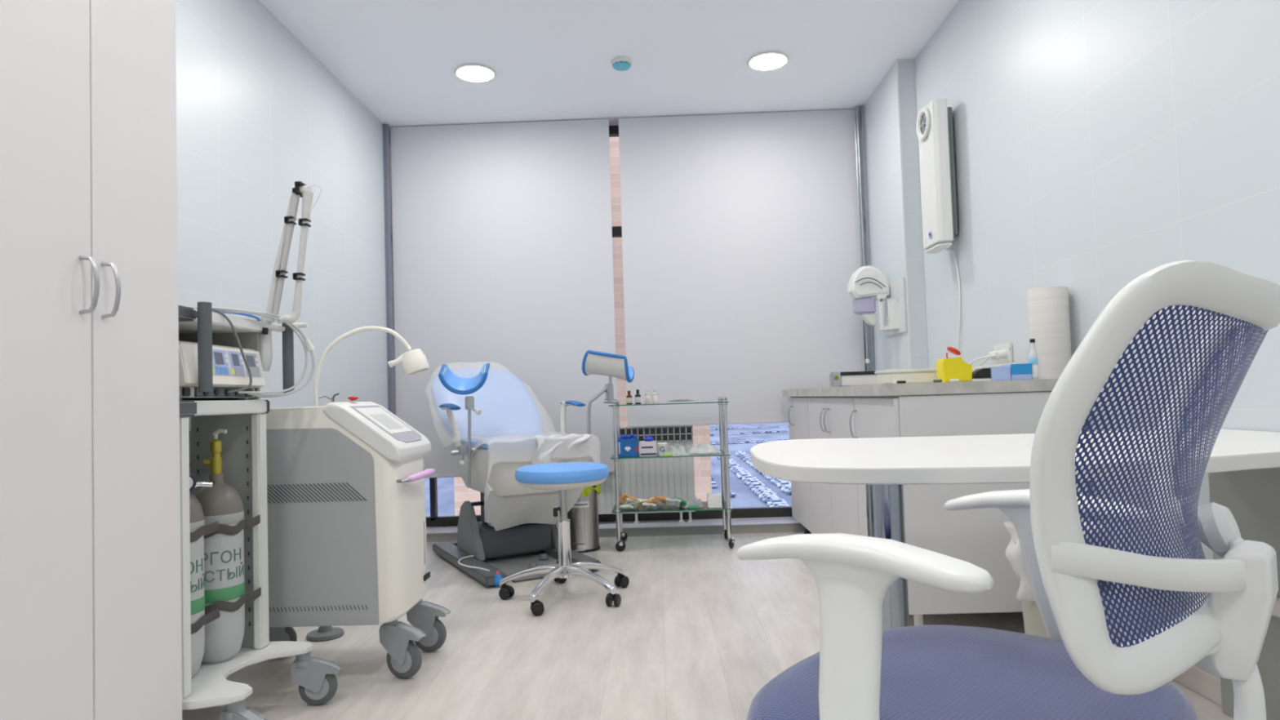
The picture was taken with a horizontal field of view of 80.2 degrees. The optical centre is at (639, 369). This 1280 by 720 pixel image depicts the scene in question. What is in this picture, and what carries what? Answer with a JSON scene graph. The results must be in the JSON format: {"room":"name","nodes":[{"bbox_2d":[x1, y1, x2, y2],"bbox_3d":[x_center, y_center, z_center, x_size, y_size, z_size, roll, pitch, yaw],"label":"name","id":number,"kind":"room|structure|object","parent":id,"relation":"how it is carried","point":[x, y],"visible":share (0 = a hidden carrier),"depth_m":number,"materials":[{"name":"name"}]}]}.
{"room":"examination room","nodes":[
{"label":"examination room","id":0,"kind":"room"},
{"bbox_2d":[175,0,395,415],"bbox_3d":[-1.811,-0.385,1.484,0.100,2.790,7.860,-2,-2,1],"label":"wall","id":1,"kind":"structure","parent":0,"point":[258,114],"depth_m":3.64,"materials":[{"name":"paint"}]},
{"bbox_2d":[382,124,394,413],"bbox_3d":[-1.669,-0.293,5.066,0.032,2.717,0.030,-2,-2,1],"label":"trim","id":2,"kind":"structure","parent":1,"relation":"attached to","point":[385,126],"depth_m":5.07,"materials":[{"name":"grey metal"}]},
{"bbox_2d":[426,516,804,542],"bbox_3d":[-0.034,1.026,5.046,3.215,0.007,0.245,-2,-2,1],"label":"trim","id":3,"kind":"structure","parent":1,"relation":"attached to","point":[778,520],"depth_m":5.01,"materials":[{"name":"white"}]},
{"bbox_2d":[597,425,695,524],"bbox_3d":[-0.065,0.706,5.106,0.855,0.639,0.090,-2,-2,1],"label":"panel radiator","id":4,"kind":"object","parent":3,"relation":"on","point":[643,478],"visible":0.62,"depth_m":5.07,"materials":[{"name":"white metal"}]},
{"bbox_2d":[620,425,691,440],"bbox_3d":[-0.073,0.439,5.135,0.855,0.100,0.050,-2,-2,1],"label":"grille","id":5,"kind":"object","parent":4,"relation":"attached to","point":[682,428],"depth_m":5.11,"materials":[{"name":"white metal"}]},
{"bbox_2d":[426,119,866,526],"bbox_3d":[-0.074,-0.334,5.248,3.215,2.728,0.060,-2,-2,1],"label":"window","id":6,"kind":"structure","parent":1,"relation":"in","point":[433,520],"depth_m":5.17,"materials":[{"name":"brown metal"}]},
{"bbox_2d":[390,119,617,478],"bbox_3d":[-0.914,-0.484,5.091,1.480,2.372,0.013,-2,-2,1],"label":"roller blind","id":7,"kind":"object","parent":6,"relation":"attached to","point":[503,255],"visible":0.8,"depth_m":5.10,"materials":[{"name":"white fabric"}]},
{"bbox_2d":[618,109,865,426],"bbox_3d":[0.677,-0.682,5.064,1.581,2.077,0.013,-2,-2,1],"label":"roller blind","id":8,"kind":"object","parent":6,"relation":"attached to","point":[741,243],"visible":0.89,"depth_m":5.07,"materials":[{"name":"white fabric"}]},
{"bbox_2d":[258,0,959,131],"bbox_3d":[-0.149,-1.883,1.501,3.518,0.100,7.860,-2,-2,1],"label":"ceiling","id":9,"kind":"structure","parent":0,"point":[551,60],"depth_m":4.14,"materials":[{"name":"white paint"}]},
{"bbox_2d":[453,63,496,82],"bbox_3d":[-0.943,-1.698,4.348,0.236,0.014,0.236,-2,-2,1],"label":"recessed light","id":10,"kind":"object","parent":9,"relation":"in","point":[474,73],"visible":1,"depth_m":4.33,"materials":[{"name":"white plastic"}]},
{"bbox_2d":[457,66,493,81],"bbox_3d":[-0.943,-1.696,4.348,0.201,0.009,0.201,-2,-2,1],"label":"diffuser","id":11,"kind":"object","parent":10,"relation":"attached to","point":[469,73],"depth_m":4.34,"materials":[{"name":"white plastic"}]},
{"bbox_2d":[610,56,632,71],"bbox_3d":[-0.103,-1.712,4.263,0.120,0.044,0.120,-2,-2,1],"label":"smoke detector","id":12,"kind":"object","parent":9,"relation":"attached to","point":[619,63],"visible":1,"depth_m":4.23,"materials":[{"name":"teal plastic"}]},
{"bbox_2d":[746,51,789,71],"bbox_3d":[0.727,-1.752,4.311,0.236,0.014,0.236,-2,-2,1],"label":"recessed light","id":13,"kind":"object","parent":9,"relation":"in","point":[766,60],"visible":1,"depth_m":4.30,"materials":[{"name":"white plastic"}]},
{"bbox_2d":[750,53,786,69],"bbox_3d":[0.727,-1.750,4.311,0.201,0.009,0.201,-2,-2,1],"label":"diffuser","id":14,"kind":"object","parent":13,"relation":"attached to","point":[757,61],"depth_m":4.30,"materials":[{"name":"white plastic"}]},
{"bbox_2d":[853,106,870,364],"bbox_3d":[1.457,-0.893,4.984,0.030,1.706,0.029,-2,-2,1],"label":"chain","id":15,"kind":"object","parent":9,"relation":"hanging from","point":[867,361],"visible":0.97,"depth_m":5.00,"materials":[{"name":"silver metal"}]},
{"bbox_2d":[182,532,1233,719],"bbox_3d":[-0.059,1.002,1.367,3.518,0.100,7.800,-2,-2,1],"label":"floor","id":16,"kind":"structure","parent":0,"point":[697,629],"depth_m":2.76,"materials":[{"name":"plastic"}]},
{"bbox_2d":[0,0,182,719],"bbox_3d":[-1.425,-0.098,1.587,0.642,2.200,0.582,-2,-2,1],"label":"wardrobe","id":17,"kind":"object","parent":16,"relation":"on","point":[91,571],"visible":1,"depth_m":1.57,"materials":[{"name":"white laminate"}]},
{"bbox_2d":[177,302,342,719],"bbox_3d":[-1.290,0.428,2.137,0.724,1.180,0.561,-2,-2,1],"label":"trolley","id":18,"kind":"object","parent":16,"relation":"on","point":[243,455],"visible":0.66,"depth_m":2.28,"materials":[{"name":"white plastic"}]},
{"bbox_2d":[189,461,212,677],"bbox_3d":[-1.236,0.480,2.042,0.177,0.693,0.142,-2,-2,16],"label":"gas cylinder","id":19,"kind":"object","parent":18,"relation":"on","point":[197,519],"visible":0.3,"depth_m":2.03,"materials":[{"name":"grey metal"}]},
{"bbox_2d":[190,520,218,542],"bbox_3d":[-1.240,0.439,2.037,0.171,0.042,0.119,-1,-2,-13],"label":"strap","id":20,"kind":"object","parent":19,"relation":"attached to","point":[214,526],"visible":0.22,"depth_m":2.06,"materials":[{"name":"grey"}]},
{"bbox_2d":[191,608,220,634],"bbox_3d":[-1.233,0.679,2.028,0.171,0.042,0.119,-1,-2,-13],"label":"strap","id":21,"kind":"object","parent":19,"relation":"attached to","point":[206,619],"visible":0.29,"depth_m":2.05,"materials":[{"name":"grey"}]},
{"bbox_2d":[194,428,244,663],"bbox_3d":[-1.225,0.502,2.201,0.142,0.661,0.142,-1,-2,-30],"label":"gas cylinder","id":22,"kind":"object","parent":18,"relation":"on","point":[224,554],"visible":0.74,"depth_m":2.15,"materials":[{"name":"grey metal"}]},
{"bbox_2d":[204,514,260,538],"bbox_3d":[-1.204,0.453,2.198,0.186,0.044,0.125,-1,-2,-19],"label":"strap","id":23,"kind":"object","parent":22,"relation":"attached to","point":[228,530],"visible":0.47,"depth_m":2.18,"materials":[{"name":"grey"}]},
{"bbox_2d":[204,586,261,614],"bbox_3d":[-1.198,0.668,2.190,0.186,0.044,0.125,-1,-2,-19],"label":"strap","id":24,"kind":"object","parent":22,"relation":"attached to","point":[222,605],"visible":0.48,"depth_m":2.16,"materials":[{"name":"grey fabric"}]},
{"bbox_2d":[178,340,265,399],"bbox_3d":[-1.347,0.009,2.109,0.422,0.161,0.387,-2,-2,1],"label":"surgical generator","id":25,"kind":"object","parent":18,"relation":"on","point":[229,370],"visible":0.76,"depth_m":2.09,"materials":[{"name":"white plastic"}]},
{"bbox_2d":[182,387,190,395],"bbox_3d":[-1.161,0.056,1.945,0.005,0.022,0.030,-2,-2,1],"label":"socket","id":26,"kind":"object","parent":25,"relation":"attached to","point":[185,391],"depth_m":1.94,"materials":[{"name":"black plastic"}]},
{"bbox_2d":[178,386,254,399],"bbox_3d":[-1.348,0.071,2.108,0.375,0.037,0.360,-2,-2,1],"label":"tray","id":27,"kind":"object","parent":25,"relation":"on","point":[185,393],"depth_m":2.08,"materials":[{"name":"grey"}]},
{"bbox_2d":[195,308,252,392],"bbox_3d":[-1.154,-0.052,2.100,0.037,0.233,0.187,-3,-2,22],"label":"cable","id":28,"kind":"object","parent":25,"relation":"attached to","point":[228,319],"visible":0.87,"depth_m":2.14,"materials":[{"name":"grey plastic"}]},
{"bbox_2d":[203,388,248,395],"bbox_3d":[-1.155,0.062,2.125,0.008,0.020,0.220,-2,-2,1],"label":"socket","id":29,"kind":"object","parent":25,"relation":"attached to","point":[216,392],"depth_m":2.11,"materials":[{"name":"black plastic"}]},
{"bbox_2d":[189,306,315,397],"bbox_3d":[-1.137,-0.047,2.219,0.052,0.255,0.465,-3,-2,19],"label":"cable","id":30,"kind":"object","parent":25,"relation":"attached to","point":[293,325],"visible":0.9,"depth_m":2.33,"materials":[{"name":"grey plastic"}]},
{"bbox_2d":[303,338,315,351],"bbox_3d":[-1.056,-0.080,2.425,0.025,0.042,0.035,-3,-3,39],"label":"connector","id":31,"kind":"object","parent":30,"relation":"attached to","point":[309,346],"visible":1,"depth_m":2.42,"materials":[{"name":"white plastic"}]},
{"bbox_2d":[212,310,307,393],"bbox_3d":[-1.130,-0.050,2.223,0.034,0.238,0.420,-3,-2,19],"label":"cable","id":32,"kind":"object","parent":25,"relation":"attached to","point":[224,311],"visible":0.89,"depth_m":2.33,"materials":[{"name":"grey plastic"}]},
{"bbox_2d":[178,306,265,334],"bbox_3d":[-1.387,-0.131,2.123,0.470,0.032,0.432,-2,-2,1],"label":"shelf","id":33,"kind":"object","parent":18,"relation":"attached to","point":[188,320],"depth_m":2.16,"materials":[{"name":"white plastic"}]},
{"bbox_2d":[182,400,266,415],"bbox_3d":[-1.379,0.111,2.114,0.470,0.039,0.432,-2,-2,1],"label":"shelf","id":34,"kind":"object","parent":18,"relation":"attached to","point":[190,407],"depth_m":2.11,"materials":[{"name":"white plastic"}]},
{"bbox_2d":[212,311,260,321],"bbox_3d":[-1.178,-0.160,2.200,0.034,0.018,0.231,-2,-2,17],"label":"tubing","id":35,"kind":"object","parent":18,"relation":"on","point":[243,314],"visible":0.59,"depth_m":2.23,"materials":[{"name":"blue"}]},
{"bbox_2d":[243,181,321,371],"bbox_3d":[-1.097,-0.286,2.340,0.250,0.578,0.069,-2,-2,1],"label":"articulated arm","id":36,"kind":"object","parent":18,"relation":"on","point":[301,189],"visible":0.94,"depth_m":2.33,"materials":[{"name":"grey plastic"}]},
{"bbox_2d":[186,392,450,678],"bbox_3d":[-1.129,0.558,2.639,0.840,0.947,0.368,-2,-2,1],"label":"machine","id":37,"kind":"object","parent":16,"relation":"on","point":[346,496],"visible":0.76,"depth_m":2.46,"materials":[{"name":"white plastic"}]},
{"bbox_2d":[266,482,366,503],"bbox_3d":[-1.072,0.398,2.460,0.381,0.060,0.001,-2,-2,1],"label":"vent","id":38,"kind":"object","parent":37,"relation":"attached to","point":[326,484],"depth_m":2.46,"materials":[{"name":"grey metal"}]},
{"bbox_2d":[268,604,367,612],"bbox_3d":[-1.060,0.769,2.446,0.371,0.016,0.001,-2,-2,1],"label":"vent","id":39,"kind":"object","parent":37,"relation":"attached to","point":[349,605],"depth_m":2.45,"materials":[{"name":"grey metal"}]},
{"bbox_2d":[306,325,429,641],"bbox_3d":[-1.069,0.435,2.992,0.519,1.214,0.139,-2,-2,7],"label":"gooseneck lamp","id":40,"kind":"object","parent":16,"relation":"on","point":[414,362],"visible":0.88,"depth_m":2.97,"materials":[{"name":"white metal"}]},
{"bbox_2d":[431,350,634,586],"bbox_3d":[-0.645,0.491,4.376,1.116,1.176,1.104,-1,-2,-29],"label":"chair","id":41,"kind":"object","parent":16,"relation":"on","point":[492,419],"visible":0.94,"depth_m":4.21,"materials":[{"name":"grey"}]},
{"bbox_2d":[438,363,489,395],"bbox_3d":[-0.928,0.048,4.042,0.253,0.168,0.198,-2,-2,-6],"label":"cup","id":42,"kind":"object","parent":41,"relation":"on","point":[455,384],"depth_m":3.97,"materials":[{"name":"blue plastic"}]},
{"bbox_2d":[493,570,502,586],"bbox_3d":[-0.692,1.014,3.702,0.048,0.075,0.048,-2,-2,1],"label":"pedal","id":43,"kind":"object","parent":41,"relation":"on","point":[498,576],"visible":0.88,"depth_m":3.69,"materials":[{"name":"blue plastic"}]},
{"bbox_2d":[582,350,634,382],"bbox_3d":[-0.182,-0.018,4.341,0.282,0.190,0.231,-2,-2,13],"label":"cup","id":44,"kind":"object","parent":41,"relation":"on","point":[594,362],"depth_m":4.26,"materials":[{"name":"plastic"}]},
{"bbox_3d":[-0.614,0.471,4.150,0.637,0.228,0.543,-1,-2,-29],"label":"seat cover","id":45,"kind":"object","parent":41,"relation":"on","visible":0},
{"bbox_2d":[530,433,590,464],"bbox_3d":[-0.412,0.439,3.973,0.340,0.207,0.041,-1,-2,-29],"label":"sheet","id":46,"kind":"object","parent":45,"relation":"on","point":[554,448],"visible":0.94,"depth_m":3.97,"materials":[{"name":"white fabric"}]},
{"bbox_2d":[498,462,629,616],"bbox_3d":[-0.357,0.736,3.486,0.585,0.605,0.612,-2,-2,1],"label":"stool","id":47,"kind":"object","parent":16,"relation":"on","point":[562,477],"visible":1,"depth_m":3.38,"materials":[{"name":"blue"}]},
{"bbox_2d":[567,484,600,552],"bbox_3d":[-0.349,0.863,4.575,0.235,0.430,0.238,-2,-2,1],"label":"pedal bin","id":48,"kind":"object","parent":16,"relation":"on","point":[584,514],"visible":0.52,"depth_m":4.49,"materials":[{"name":"silver metal"}]},
{"bbox_2d":[608,395,734,551],"bbox_3d":[0.190,0.617,4.638,0.718,0.892,0.379,-2,-2,1],"label":"trolley","id":49,"kind":"object","parent":16,"relation":"on","point":[621,536],"visible":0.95,"depth_m":4.49,"materials":[{"name":"silver metal"}]},
{"bbox_2d":[619,493,631,503],"bbox_3d":[-0.082,0.784,4.567,0.100,0.098,0.058,0,-3,-34],"label":"sachet","id":50,"kind":"object","parent":49,"relation":"on","point":[622,499],"visible":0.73,"depth_m":4.55,"materials":[{"name":"brown plastic"}]},
{"bbox_2d":[619,503,634,508],"bbox_3d":[-0.080,0.818,4.555,0.085,0.035,0.072,-2,-2,1],"label":"sachet","id":51,"kind":"object","parent":49,"relation":"on","point":[627,505],"visible":0.99,"depth_m":4.52,"materials":[{"name":"white plastic"}]},
{"bbox_2d":[617,433,639,457],"bbox_3d":[-0.072,0.451,4.568,0.124,0.137,0.103,-2,-2,1],"label":"glove box","id":52,"kind":"object","parent":49,"relation":"on","point":[628,446],"visible":0.98,"depth_m":4.52,"materials":[{"name":"blue cardboard"}]},
{"bbox_2d":[626,391,632,404],"bbox_3d":[-0.066,0.167,4.599,0.037,0.082,0.037,-2,-2,1],"label":"medicine bottle","id":53,"kind":"object","parent":49,"relation":"on","point":[628,397],"visible":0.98,"depth_m":4.59,"materials":[{"name":"orange glass"}]},
{"bbox_2d":[622,497,639,508],"bbox_3d":[-0.050,0.798,4.551,0.092,0.073,0.064,-1,-2,-13],"label":"sachet","id":54,"kind":"object","parent":49,"relation":"on","point":[627,500],"visible":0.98,"depth_m":4.54,"materials":[{"name":"white plastic"}]},
{"bbox_2d":[626,496,644,507],"bbox_3d":[-0.030,0.792,4.552,0.094,0.079,0.064,-1,-2,-18],"label":"sachet","id":55,"kind":"object","parent":49,"relation":"on","point":[631,497],"visible":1,"depth_m":4.54,"materials":[{"name":"brown"}]},
{"bbox_2d":[635,389,640,404],"bbox_3d":[-0.013,0.162,4.598,0.037,0.088,0.037,-2,-2,1],"label":"medicine bottle","id":56,"kind":"object","parent":49,"relation":"on","point":[637,397],"visible":0.98,"depth_m":4.58,"materials":[{"name":"black plastic"}]},
{"bbox_2d":[639,435,656,456],"bbox_3d":[0.048,0.456,4.566,0.100,0.120,0.071,-2,-2,1],"label":"box","id":57,"kind":"object","parent":49,"relation":"on","point":[646,448],"depth_m":4.53,"materials":[{"name":"white cardboard"}]},
{"bbox_2d":[644,386,650,402],"bbox_3d":[0.045,0.155,4.617,0.033,0.100,0.033,-2,-2,1],"label":"vial","id":58,"kind":"object","parent":49,"relation":"on","point":[646,397],"visible":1,"depth_m":4.61,"materials":[{"name":"white"}]},
{"bbox_2d":[640,502,656,506],"bbox_3d":[0.050,0.804,4.541,0.084,0.038,0.072,-2,-2,-7],"label":"sachet","id":59,"kind":"object","parent":49,"relation":"on","point":[651,504],"visible":0.98,"depth_m":4.51,"materials":[{"name":"white plastic"}]},
{"bbox_2d":[640,499,658,506],"bbox_3d":[0.057,0.799,4.550,0.085,0.057,0.072,-4,-3,41],"label":"sachet","id":60,"kind":"object","parent":49,"relation":"on","point":[648,500],"visible":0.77,"depth_m":4.53,"materials":[{"name":"brown plastic"}]},
{"bbox_2d":[652,386,657,401],"bbox_3d":[0.092,0.154,4.617,0.033,0.100,0.033,-2,-2,1],"label":"vial","id":61,"kind":"object","parent":49,"relation":"on","point":[655,398],"visible":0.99,"depth_m":4.60,"materials":[{"name":"white plastic"}]},
{"bbox_2d":[657,442,667,455],"bbox_3d":[0.134,0.475,4.559,0.064,0.076,0.064,-2,-2,1],"label":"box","id":62,"kind":"object","parent":49,"relation":"on","point":[661,446],"visible":0.98,"depth_m":4.53,"materials":[{"name":"white cardboard"}]},
{"bbox_2d":[619,401,712,404],"bbox_3d":[0.172,0.206,4.653,0.704,0.006,0.330,-2,-2,1],"label":"glass shelf","id":63,"kind":"object","parent":49,"relation":"attached to","point":[698,402],"depth_m":4.49,"materials":[{"name":"clear glass"}]},
{"bbox_2d":[611,451,724,457],"bbox_3d":[0.182,0.518,4.642,0.704,0.006,0.330,-2,-2,1],"label":"glass shelf","id":64,"kind":"object","parent":49,"relation":"attached to","point":[615,455],"depth_m":4.48,"materials":[{"name":"clear glass"}]},
{"bbox_2d":[613,502,726,511],"bbox_3d":[0.192,0.834,4.630,0.704,0.006,0.330,-2,-2,1],"label":"glass shelf","id":65,"kind":"object","parent":49,"relation":"attached to","point":[703,506],"depth_m":4.57,"materials":[{"name":"clear glass"}]},
{"bbox_2d":[665,498,680,506],"bbox_3d":[0.200,0.796,4.553,0.088,0.061,0.066,-2,-2,-4],"label":"sachet","id":66,"kind":"object","parent":49,"relation":"on","point":[669,502],"visible":1,"depth_m":4.56,"materials":[{"name":"white plastic"}]},
{"bbox_2d":[671,497,688,506],"bbox_3d":[0.238,0.795,4.573,0.076,0.063,0.077,0,-3,-42],"label":"sachet","id":67,"kind":"object","parent":49,"relation":"on","point":[682,502],"visible":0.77,"depth_m":4.56,"materials":[{"name":"green plastic"}]},
{"bbox_2d":[671,452,723,455],"bbox_3d":[0.335,0.508,4.636,0.322,0.010,0.277,-2,-2,1],"label":"paper liner","id":68,"kind":"object","parent":49,"relation":"on","point":[673,453],"visible":0.48,"depth_m":4.55,"materials":[{"name":"white paper"}]},
{"bbox_2d":[686,442,721,453],"bbox_3d":[0.388,0.474,4.634,0.207,0.053,0.262,-2,-2,1],"label":"pack","id":69,"kind":"object","parent":68,"relation":"on","point":[702,448],"visible":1,"depth_m":4.55,"materials":[{"name":"white plastic"}]},
{"bbox_2d":[706,493,721,507],"bbox_3d":[0.443,0.779,4.537,0.080,0.078,0.080,-2,-2,1],"label":"box","id":70,"kind":"object","parent":49,"relation":"on","point":[713,500],"visible":1,"depth_m":4.50,"materials":[{"name":"white cardboard"}]},
{"bbox_3d":[0.140,0.798,4.594,0.100,0.063,0.077,-2,-2,1],"label":"sachet","id":71,"kind":"object","parent":49,"relation":"on","visible":0},
{"bbox_2d":[652,495,666,502],"bbox_3d":[0.121,0.773,4.552,0.083,0.049,0.072,-1,-2,-22],"label":"sachet","id":72,"kind":"object","parent":71,"relation":"on","point":[661,497],"visible":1,"depth_m":4.53,"materials":[{"name":"brown plastic"}]},
{"bbox_2d":[787,396,813,533],"bbox_3d":[1.232,0.591,4.587,0.603,0.875,0.638,-2,-2,1],"label":"base cabinet","id":73,"kind":"object","parent":16,"relation":"on","point":[797,406],"visible":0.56,"depth_m":4.56,"materials":[{"name":"white laminate"}]},
{"bbox_2d":[807,396,859,535],"bbox_3d":[1.214,0.561,3.763,0.603,0.875,1.008,-2,-2,1],"label":"base cabinet","id":74,"kind":"object","parent":16,"relation":"on","point":[835,508],"visible":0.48,"depth_m":3.71,"materials":[{"name":"white laminate"}]},
{"bbox_2d":[782,378,1058,396],"bbox_3d":[1.258,0.100,3.817,0.721,0.043,2.218,-2,-2,1],"label":"countertop","id":75,"kind":"structure","parent":74,"relation":"on","point":[1047,384],"depth_m":2.71,"materials":[{"name":"stone"}]},
{"bbox_2d":[827,368,895,386],"bbox_3d":[1.105,0.045,3.855,0.323,0.080,0.285,-2,-2,1],"label":"box","id":76,"kind":"object","parent":75,"relation":"on","point":[849,378],"visible":0.62,"depth_m":3.73,"materials":[{"name":"white cardboard"}]},
{"bbox_2d":[874,368,937,384],"bbox_3d":[1.089,0.026,3.023,0.264,0.057,0.166,-2,-2,1],"label":"tub","id":77,"kind":"object","parent":75,"relation":"on","point":[922,375],"visible":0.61,"depth_m":2.95,"materials":[{"name":"white plastic"}]},
{"bbox_2d":[935,346,972,382],"bbox_3d":[1.172,-0.021,2.838,0.107,0.133,0.080,-2,-2,1],"label":"sharps container","id":78,"kind":"object","parent":75,"relation":"on","point":[947,369],"visible":0.97,"depth_m":2.80,"materials":[{"name":"yellow plastic"}]},
{"bbox_2d":[971,368,991,381],"bbox_3d":[1.254,0.018,2.815,0.070,0.048,0.056,-2,-2,1],"label":"tape dispenser","id":79,"kind":"object","parent":75,"relation":"on","point":[983,374],"visible":0.8,"depth_m":2.79,"materials":[{"name":"black plastic"}]},
{"bbox_2d":[972,362,1014,371],"bbox_3d":[1.423,0.011,3.147,0.193,0.074,0.150,-2,-2,1],"label":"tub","id":80,"kind":"object","parent":75,"relation":"on","point":[974,368],"visible":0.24,"depth_m":3.08,"materials":[{"name":"white plastic"}]},
{"bbox_2d":[982,366,1010,381],"bbox_3d":[1.326,0.015,2.831,0.071,0.052,0.085,-2,-2,1],"label":"carton","id":81,"kind":"object","parent":75,"relation":"on","point":[997,373],"visible":0.71,"depth_m":2.79,"materials":[{"name":"blue cardboard"}]},
{"bbox_2d":[1000,363,1032,380],"bbox_3d":[1.400,0.008,2.828,0.075,0.060,0.087,-2,-2,1],"label":"carton","id":82,"kind":"object","parent":75,"relation":"on","point":[1018,371],"visible":0.79,"depth_m":2.79,"materials":[{"name":"blue cardboard"}]},
{"bbox_2d":[1010,363,1032,374],"bbox_3d":[1.399,-0.004,2.787,0.075,0.038,0.003,-2,-2,1],"label":"print","id":83,"kind":"object","parent":82,"relation":"attached to","point":[1025,368],"depth_m":2.79,"materials":[{"name":"blue"}]},
{"bbox_2d":[1027,338,1038,379],"bbox_3d":[1.452,-0.039,2.802,0.038,0.150,0.038,-2,-2,1],"label":"bottle","id":84,"kind":"object","parent":75,"relation":"on","point":[1033,357],"visible":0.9,"depth_m":2.79,"materials":[{"name":"white"}]},
{"bbox_2d":[1026,285,1071,379],"bbox_3d":[1.516,-0.134,2.814,0.135,0.336,0.135,-2,-2,1],"label":"paper roll","id":85,"kind":"object","parent":75,"relation":"on","point":[1048,307],"visible":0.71,"depth_m":2.76,"materials":[{"name":"white paper"}]},
{"bbox_2d":[848,391,1088,626],"bbox_3d":[1.247,0.532,2.979,0.703,0.875,0.555,-2,-2,1],"label":"base cabinet","id":86,"kind":"object","parent":16,"relation":"on","point":[980,537],"visible":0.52,"depth_m":2.71,"materials":[{"name":"white laminate"}]},
{"bbox_2d":[736,260,1279,719],"bbox_3d":[0.444,0.420,0.937,0.665,1.002,0.635,-1,-2,-14],"label":"office chair","id":87,"kind":"object","parent":16,"relation":"on","point":[860,670],"visible":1,"depth_m":0.75,"materials":[{"name":"white plastic"}]},
{"bbox_2d":[750,427,1279,719],"bbox_3d":[0.926,0.551,1.714,1.327,0.765,0.929,-2,-2,1],"label":"desk","id":88,"kind":"object","parent":16,"relation":"on","point":[1242,468],"visible":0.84,"depth_m":1.69,"materials":[{"name":"white laminate"}]},
{"bbox_2d":[1271,597,1279,617],"bbox_3d":[1.541,0.572,1.798,0.028,0.040,0.500,-2,-2,1],"label":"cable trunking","id":89,"kind":"object","parent":88,"relation":"attached to","point":[1276,611],"visible":0.02,"depth_m":1.82,"materials":[{"name":"white plastic"}]},
{"bbox_2d":[1003,520,1113,638],"bbox_3d":[1.307,0.715,2.372,0.278,0.460,0.275,0,-3,-36],"label":"waste bin","id":90,"kind":"object","parent":16,"relation":"on","point":[1033,624],"visible":0.2,"depth_m":2.34,"materials":[{"name":"grey plastic"}]},
{"bbox_2d":[858,58,928,371],"bbox_3d":[1.575,-0.373,4.743,0.102,2.790,0.880,-2,-2,1],"label":"wall pillar","id":91,"kind":"structure","parent":0,"point":[881,108],"depth_m":4.45,"materials":[{"name":"paint"}]},
{"bbox_2d":[848,265,906,337],"bbox_3d":[1.393,-0.418,4.509,0.246,0.425,0.360,-2,-2,1],"label":"soap dispenser","id":92,"kind":"object","parent":91,"relation":"attached to","point":[867,282],"visible":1,"depth_m":4.55,"materials":[{"name":"white plastic"}]},
{"bbox_2d":[852,296,875,315],"bbox_3d":[1.358,-0.387,4.603,0.120,0.102,0.090,-2,-2,1],"label":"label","id":93,"kind":"object","parent":92,"relation":"on","point":[862,305],"depth_m":4.56,"materials":[{"name":"purple paper"}]},
{"bbox_2d":[895,58,911,368],"bbox_3d":[1.515,-0.387,4.304,0.010,2.790,0.010,-2,-2,1],"label":"trim","id":94,"kind":"structure","parent":91,"relation":"attached to","point":[896,60],"depth_m":4.32,"materials":[{"name":"white plastic"}]},
{"bbox_2d":[914,0,1279,679],"bbox_3d":[1.604,-0.495,1.414,0.100,2.790,7.860,-2,-2,1],"label":"wall","id":95,"kind":"structure","parent":0,"point":[1100,145],"depth_m":2.58,"materials":[{"name":"paint"}]},
{"bbox_2d":[855,105,875,371],"bbox_3d":[1.502,-0.395,5.001,0.049,2.717,0.030,-2,-2,1],"label":"trim","id":96,"kind":"structure","parent":95,"relation":"attached to","point":[862,109],"depth_m":5.01,"materials":[{"name":"grey metal"}]},
{"bbox_2d":[915,98,997,364],"bbox_3d":[1.520,-0.657,3.644,0.147,1.379,0.630,-2,-2,1],"label":"air purifier","id":97,"kind":"object","parent":95,"relation":"attached to","point":[935,126],"visible":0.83,"depth_m":3.77,"materials":[{"name":"white plastic"}]},
{"bbox_2d":[987,342,1013,364],"bbox_3d":[1.581,-0.071,3.349,0.052,0.085,0.164,-2,-2,1],"label":"power socket","id":98,"kind":"object","parent":95,"relation":"attached to","point":[1004,352],"visible":0.93,"depth_m":3.31,"materials":[{"name":"white plastic"}]},
{"bbox_2d":[1106,622,1222,706],"bbox_3d":[1.580,0.849,0.896,0.014,0.070,6.720,-2,-2,1],"label":"baseboard","id":99,"kind":"structure","parent":95,"relation":"attached to","point":[1194,678],"depth_m":2.17,"materials":[{"name":"white plastic"}]},
{"label":"outside","id":100,"kind":"structure","parent":0,"visible":0},
{"bbox_2d":[453,136,711,515],"bbox_3d":[-0.208,11.166,6.814,2.368,30.000,0.400,-2,-2,1],"label":"wall","id":101,"kind":"structure","parent":100,"point":[702,464],"depth_m":7.01,"materials":[{"name":"pink brick"}]},
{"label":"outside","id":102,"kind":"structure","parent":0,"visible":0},
{"bbox_2d":[424,422,791,516],"bbox_3d":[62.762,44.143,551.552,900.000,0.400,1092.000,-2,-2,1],"label":"ground","id":103,"kind":"structure","parent":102,"point":[745,497],"depth_m":243.73,"materials":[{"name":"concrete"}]},
{"bbox_2d":[767,498,786,505],"bbox_3d":[31.565,30.515,174.913,4.400,1.520,1.800,-2,-2,3],"label":"parked car","id":104,"kind":"object","parent":103,"relation":"on","point":[772,501],"visible":0.84,"depth_m":174.21,"materials":[{"name":"white metal"}]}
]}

